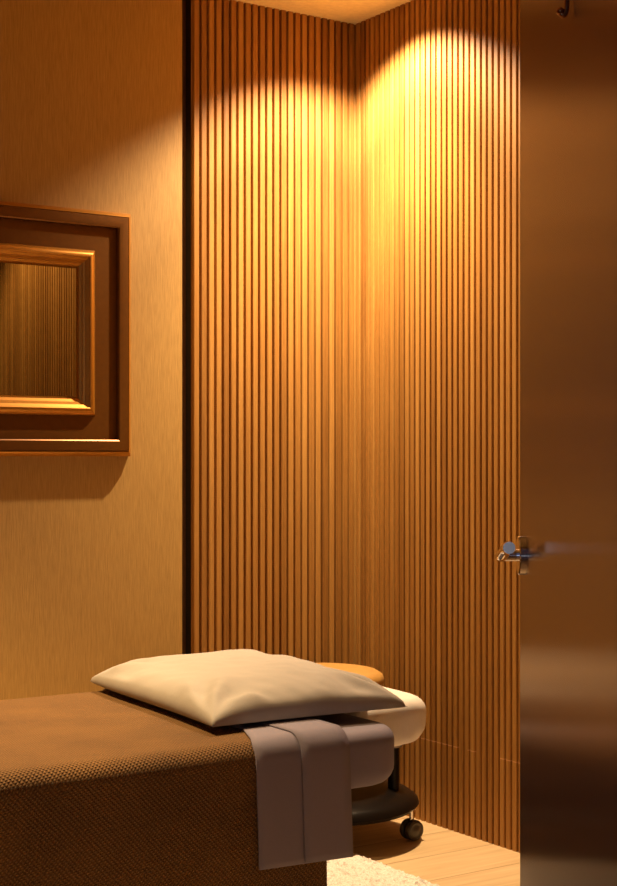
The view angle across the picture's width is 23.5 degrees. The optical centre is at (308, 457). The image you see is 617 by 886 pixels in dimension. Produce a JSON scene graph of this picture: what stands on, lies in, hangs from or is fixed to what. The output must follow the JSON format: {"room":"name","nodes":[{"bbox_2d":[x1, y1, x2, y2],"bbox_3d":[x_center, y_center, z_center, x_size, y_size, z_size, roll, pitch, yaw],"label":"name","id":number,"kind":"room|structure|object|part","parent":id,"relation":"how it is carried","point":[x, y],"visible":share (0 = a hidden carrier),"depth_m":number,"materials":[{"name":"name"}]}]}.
{"room":"massage room","nodes":[
{"label":"massage room","id":0,"kind":"room"},
{"bbox_2d":[0,0,353,699],"bbox_3d":[-1.452,-0.150,3.791,3.776,2.500,0.110,0,0,-34],"label":"wall","id":1,"kind":"structure","parent":0,"point":[270,92],"depth_m":4.48,"materials":[{"name":"brown wood"}]},
{"bbox_2d":[0,201,129,455],"bbox_3d":[-0.859,-0.358,4.101,0.820,0.707,0.034,0,0,-34],"label":"framed mirror","id":2,"kind":"object","parent":1,"relation":"attached to","point":[65,272],"visible":1,"depth_m":4.21,"materials":[{"name":"brown wood"}]},
{"bbox_2d":[0,263,75,396],"bbox_3d":[-0.867,-0.358,4.113,0.480,0.367,0.004,0,0,-34],"label":"mirror glass","id":3,"kind":"object","parent":2,"relation":"attached to","point":[38,300],"depth_m":4.18,"materials":[{"name":"brown mirror"}]},
{"bbox_3d":[-0.859,-0.358,4.101,0.586,0.473,0.034,0,0,-34],"label":"moulding","id":4,"kind":"part","parent":2,"relation":"part of","materials":[{"name":"brown wood"}]},
{"bbox_2d":[182,0,185,653],"bbox_3d":[-0.397,-0.150,4.501,0.035,2.500,0.035,0,0,-34],"label":"trim","id":5,"kind":"structure","parent":1,"relation":"attached to","point":[183,1],"depth_m":4.49,"materials":[{"name":"black metal"}]},
{"bbox_2d":[229,0,411,24],"bbox_3d":[-0.522,-1.450,2.480,3.876,0.100,3.309,0,0,-34],"label":"ceiling","id":6,"kind":"structure","parent":0,"point":[354,12],"depth_m":4.61,"materials":[{"name":"paint"}]},
{"bbox_2d":[352,816,519,885],"bbox_3d":[0.281,1.150,1.272,3.876,0.100,6.209,0,0,-34],"label":"floor","id":7,"kind":"structure","parent":0,"point":[441,856],"depth_m":4.12,"materials":[{"name":"brown wood"}]},
{"bbox_2d":[317,663,423,840],"bbox_3d":[0.043,0.852,4.305,0.554,0.494,0.554,0,0,-15],"label":"stool","id":8,"kind":"object","parent":7,"relation":"on","point":[387,800],"visible":0.19,"depth_m":4.22,"materials":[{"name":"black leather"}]},
{"bbox_3d":[0.043,0.635,4.305,0.354,0.060,0.354,0,0,7],"label":"seat","id":9,"kind":"part","parent":8,"relation":"part of","materials":[{"name":"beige leather"}]},
{"bbox_3d":[0.245,0.860,4.278,0.033,0.240,0.033,0,0,8],"label":"post","id":10,"kind":"part","parent":8,"relation":"part of","materials":[{"name":"black plastic"}]},
{"bbox_3d":[0.297,1.026,4.272,0.014,0.038,0.014,0,0,7],"label":"caster stem","id":11,"kind":"part","parent":8,"relation":"part of","materials":[{"name":"silver metal"}]},
{"bbox_2d":[327,853,438,885],"bbox_3d":[-0.197,1.085,3.249,1.473,0.029,1.036,0,0,-34],"label":"rug","id":12,"kind":"object","parent":7,"relation":"on","point":[357,870],"visible":0.52,"depth_m":3.84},
{"bbox_2d":[310,686,425,788],"bbox_3d":[-0.698,0.822,3.075,2.203,0.509,0.801,0,0,-34],"label":"massage table","id":13,"kind":"object","parent":12,"relation":"on","point":[372,735],"visible":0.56,"depth_m":3.22,"materials":[{"name":"white fabric"}]},
{"bbox_2d":[0,690,326,885],"bbox_3d":[-0.931,0.811,2.918,1.778,0.479,0.851,0,0,-34],"label":"blanket","id":14,"kind":"object","parent":13,"relation":"on","point":[98,788],"visible":0.91,"depth_m":2.88,"materials":[{"name":"brown fabric"}]},
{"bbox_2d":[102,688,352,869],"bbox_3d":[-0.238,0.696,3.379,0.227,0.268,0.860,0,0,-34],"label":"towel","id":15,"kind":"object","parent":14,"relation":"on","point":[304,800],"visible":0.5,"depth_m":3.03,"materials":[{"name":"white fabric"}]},
{"bbox_2d":[91,649,407,726],"bbox_3d":[-0.171,0.516,3.482,0.486,0.093,0.716,0,0,-31],"label":"pillow","id":16,"kind":"object","parent":13,"relation":"on","point":[237,686],"visible":1,"depth_m":3.27,"materials":[{"name":"white fabric"}]},
{"bbox_3d":[-0.805,0.643,3.004,1.947,0.123,0.801,0,0,-34],"label":"mattress","id":17,"kind":"part","parent":13,"relation":"part of","materials":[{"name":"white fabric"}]},
{"bbox_2d":[494,0,616,885],"bbox_3d":[0.295,0.041,1.720,0.086,2.102,0.860,0,0,1],"label":"door","id":18,"kind":"structure","parent":7,"relation":"on","point":[565,553],"depth_m":1.68,"materials":[{"name":"wood"}]},
{"bbox_3d":[0.276,0.128,2.032,0.034,0.034,0.134,0,0,1],"label":"handle","id":19,"kind":"part","parent":18,"relation":"part of","materials":[{"name":"silver metal"}]},
{"bbox_2d":[354,0,519,852],"bbox_3d":[1.027,-0.150,3.561,0.100,2.500,3.172,0,0,-34],"label":"wall","id":20,"kind":"structure","parent":0,"point":[437,82],"depth_m":4.41,"materials":[{"name":"brown wood"}]}
]}

